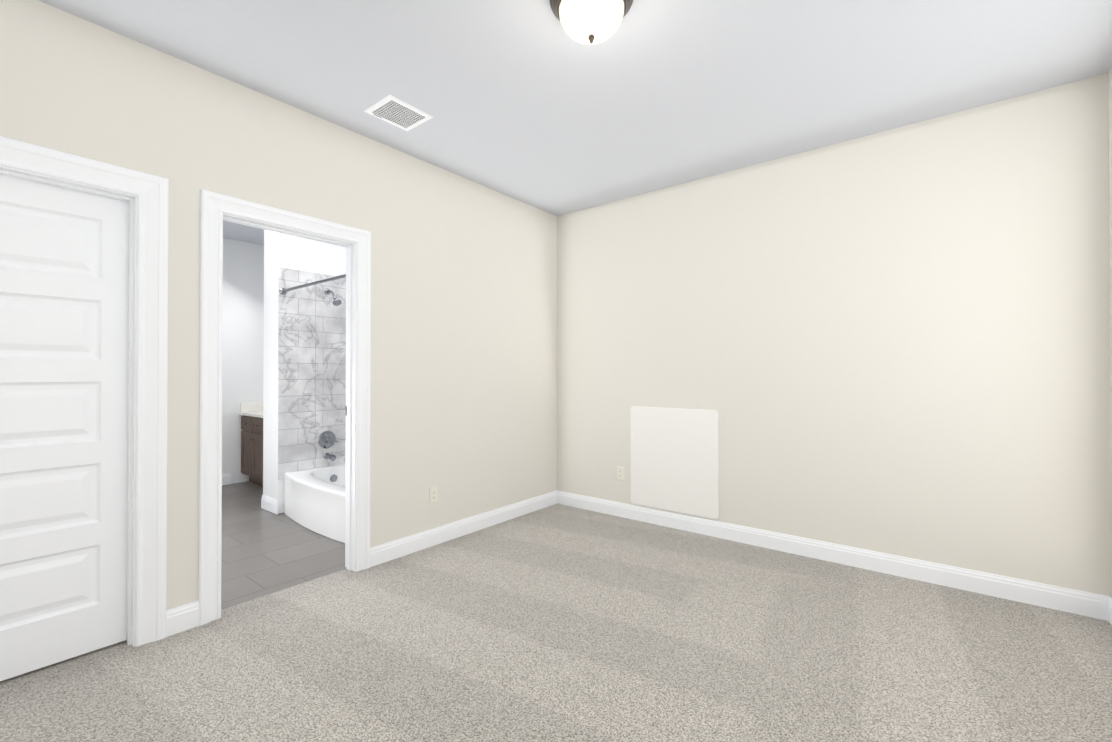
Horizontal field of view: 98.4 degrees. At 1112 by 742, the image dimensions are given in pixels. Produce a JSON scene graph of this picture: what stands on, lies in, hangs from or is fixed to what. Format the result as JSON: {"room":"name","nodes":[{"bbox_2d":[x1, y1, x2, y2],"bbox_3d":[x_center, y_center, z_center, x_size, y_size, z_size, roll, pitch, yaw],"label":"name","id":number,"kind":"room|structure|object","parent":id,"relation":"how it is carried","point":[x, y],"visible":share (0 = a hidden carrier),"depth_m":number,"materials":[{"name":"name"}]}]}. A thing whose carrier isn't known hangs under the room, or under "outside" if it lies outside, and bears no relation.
{"room":"empty bedroom","nodes":[
{"label":"empty bedroom","id":0,"kind":"room"},
{"bbox_2d":[222,238,261,483],"bbox_3d":[-3.870,-0.108,5.211,0.120,2.750,1.860,0,0,38],"label":"wall","id":1,"kind":"structure","parent":0,"point":[250,325],"depth_m":5.45,"materials":[{"name":"white paint"}]},
{"bbox_2d":[222,473,230,485],"bbox_3d":[-4.010,1.205,4.918,0.015,0.120,1.180,0,0,38],"label":"baseboard","id":2,"kind":"structure","parent":1,"relation":"attached to","point":[226,478],"depth_m":5.34,"materials":[{"name":"white wood"}]},
{"bbox_2d":[240,402,262,409],"bbox_3d":[-3.413,0.415,5.669,0.020,0.100,0.545,0,0,38],"label":"backsplash","id":3,"kind":"structure","parent":1,"relation":"attached to","point":[254,405],"depth_m":5.54,"materials":[{"name":"white stone"}]},
{"bbox_2d":[0,0,556,609],"bbox_3d":[-1.391,-0.123,2.931,0.117,2.750,4.363,0,0,38],"label":"wall","id":4,"kind":"structure","parent":0,"point":[464,354],"depth_m":3.12,"materials":[{"name":"beige paint"}]},
{"bbox_2d":[0,175,128,680],"bbox_3d":[-2.144,0.222,1.976,0.094,2.024,0.597,0,0,38],"label":"closet door","id":5,"kind":"structure","parent":4,"relation":"in","point":[64,273],"depth_m":2.05,"materials":[{"name":"white wood"}]},
{"bbox_2d":[170,601,197,624],"bbox_3d":[-3.126,1.196,3.436,3.241,0.120,0.015,0,0,38],"label":"baseboard","id":6,"kind":"structure","parent":4,"relation":"attached to","point":[182,618],"depth_m":2.32,"materials":[{"name":"white wood"}]},
{"bbox_2d":[0,136,370,646],"bbox_3d":[-1.823,0.171,2.383,0.157,2.155,1.870,0,0,38],"label":"door frame","id":7,"kind":"structure","parent":4,"relation":"attached to","point":[150,192],"depth_m":2.25,"materials":[{"name":"white wood"}]},
{"bbox_2d":[429,486,437,503],"bbox_3d":[-0.882,0.893,3.464,0.008,0.115,0.070,0,0,38],"label":"outlet","id":8,"kind":"object","parent":4,"relation":"attached to","point":[433,494],"visible":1,"depth_m":3.46,"materials":[{"name":"white plastic"}]},
{"bbox_2d":[370,490,557,566],"bbox_3d":[-0.601,1.198,3.813,0.015,0.120,1.900,0,0,38],"label":"baseboard","id":9,"kind":"structure","parent":4,"relation":"attached to","point":[382,553],"depth_m":3.60,"materials":[{"name":"white wood"}]},
{"bbox_2d":[221,481,345,609],"bbox_3d":[-2.584,1.303,4.190,3.393,0.076,2.110,0,0,38],"label":"floor","id":10,"kind":"structure","parent":0,"point":[264,552],"depth_m":3.37,"materials":[{"name":"grey tile"}]},
{"bbox_2d":[240,414,262,485],"bbox_3d":[-2.903,0.885,5.259,1.326,0.774,0.590,0,0,38],"label":"bathroom vanity","id":11,"kind":"object","parent":10,"relation":"on","point":[252,441],"depth_m":5.26,"materials":[{"name":"brown wood"}]},
{"bbox_2d":[240,410,262,417],"bbox_3d":[-2.898,0.478,5.267,1.326,0.039,0.575,0,0,38],"label":"countertop","id":12,"kind":"structure","parent":11,"relation":"on","point":[259,413],"depth_m":5.36,"materials":[{"name":"white stone"}]},
{"bbox_2d":[284,463,344,542],"bbox_3d":[-1.590,1.080,4.047,1.567,0.360,0.837,0,0,38],"label":"bathtub","id":13,"kind":"object","parent":10,"relation":"on","point":[314,499],"visible":0.38,"depth_m":3.83,"materials":[{"name":"white ceramic"}]},
{"bbox_2d":[262,230,345,513],"bbox_3d":[-2.329,-0.111,4.660,0.320,2.750,0.810,0,0,38],"label":"wall","id":14,"kind":"structure","parent":0,"point":[282,250],"depth_m":4.37,"materials":[{"name":"white paint"}]},
{"bbox_2d":[261,495,277,514],"bbox_3d":[-2.586,1.202,4.329,0.350,0.120,0.015,0,0,38],"label":"baseboard","id":15,"kind":"structure","parent":14,"relation":"attached to","point":[269,504],"depth_m":4.31,"materials":[{"name":"white wood"}]},
{"bbox_2d":[278,267,345,479],"bbox_3d":[-1.577,0.020,4.070,1.591,1.880,0.820,0,0,38],"label":"tile surround","id":16,"kind":"object","parent":14,"relation":"attached to","point":[311,363],"visible":0.38,"depth_m":4.45,"materials":[{"name":"tile"}]},
{"bbox_2d":[279,274,345,294],"bbox_3d":[-1.813,-0.712,3.777,1.568,0.060,0.060,0,0,38],"label":"shower curtain rod","id":17,"kind":"object","parent":16,"relation":"attached to","point":[282,291],"visible":0.52,"depth_m":3.92,"materials":[{"name":"silver metal"}]},
{"bbox_2d":[318,431,337,448],"bbox_3d":[-2.154,0.653,4.547,0.066,0.168,0.168,0,0,38],"label":"shower valve","id":18,"kind":"object","parent":16,"relation":"attached to","point":[326,439],"visible":1,"depth_m":4.54,"materials":[{"name":"silver metal"}]},
{"bbox_2d":[324,452,335,460],"bbox_3d":[-2.126,0.801,4.524,0.138,0.081,0.062,0,0,38],"label":"tub spout","id":19,"kind":"object","parent":16,"relation":"attached to","point":[332,457],"visible":1,"depth_m":4.50,"materials":[{"name":"silver metal"}]},
{"bbox_2d":[324,288,341,305],"bbox_3d":[-2.094,-0.698,4.509,0.219,0.179,0.080,0,0,38],"label":"shower head","id":20,"kind":"object","parent":16,"relation":"attached to","point":[336,300],"visible":1,"depth_m":4.48},
{"bbox_2d":[0,504,1111,741],"bbox_3d":[-0.286,1.287,2.057,4.705,0.080,4.620,0,0,38],"label":"floor carpet","id":21,"kind":"object","parent":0,"point":[556,622],"visible":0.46,"depth_m":2.08,"materials":[{"name":"beige carpet"}]},
{"bbox_2d":[38,0,1111,244],"bbox_3d":[-1.254,-1.558,2.842,7.175,0.120,4.620,0,0,38],"label":"ceiling","id":22,"kind":"structure","parent":0,"point":[532,102],"depth_m":2.39,"materials":[{"name":"white paint"}]},
{"bbox_2d":[364,94,432,130],"bbox_3d":[-0.915,-1.494,2.798,0.264,0.008,0.292,0,0,38],"label":"ceiling vent","id":23,"kind":"object","parent":22,"relation":"in","point":[395,111],"visible":1,"depth_m":2.78,"materials":[{"name":"white metal"}]},
{"bbox_2d":[549,0,632,44],"bbox_3d":[0.142,-1.410,1.927,0.338,0.189,0.338,0,0,38],"label":"ceiling light","id":24,"kind":"object","parent":22,"relation":"attached to","point":[589,22],"visible":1,"depth_m":1.88,"materials":[{"name":"white glass"}]},
{"bbox_2d":[557,73,1111,596],"bbox_3d":[1.455,-0.119,3.547,3.814,2.750,0.137,0,0,38],"label":"wall","id":25,"kind":"structure","parent":0,"point":[895,341],"depth_m":2.98,"materials":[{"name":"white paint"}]},
{"bbox_2d":[617,466,623,480],"bbox_3d":[0.557,0.888,4.157,0.070,0.115,0.008,0,0,38],"label":"outlet","id":26,"kind":"object","parent":25,"relation":"attached to","point":[620,473],"visible":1,"depth_m":4.15,"materials":[{"name":"white plastic"}]},
{"bbox_2d":[630,406,718,519],"bbox_3d":[0.930,0.714,3.861,0.754,0.830,0.011,0,0,38],"label":"access hatch","id":27,"kind":"object","parent":25,"relation":"attached to","point":[674,459],"visible":1,"depth_m":3.83,"materials":[{"name":"white paint"}]},
{"bbox_2d":[558,491,1101,619],"bbox_3d":[1.381,1.196,3.500,3.512,0.120,0.015,0,0,38],"label":"baseboard","id":28,"kind":"structure","parent":25,"relation":"attached to","point":[1088,604],"depth_m":3.02,"materials":[{"name":"white wood"}]},
{"bbox_2d":[1108,67,1111,501],"bbox_3d":[1.490,-0.137,0.649,0.160,2.750,4.363,0,0,38],"label":"wall","id":29,"kind":"structure","parent":0,"point":[1110,143],"depth_m":2.40,"materials":[{"name":"white paint"}]},
{"bbox_2d":[1102,595,1111,624],"bbox_3d":[1.422,1.178,0.695,0.015,0.120,4.363,0,0,38],"label":"baseboard","id":30,"kind":"structure","parent":29,"relation":"attached to","point":[1106,600],"depth_m":2.40,"materials":[{"name":"white wood"}]}
]}

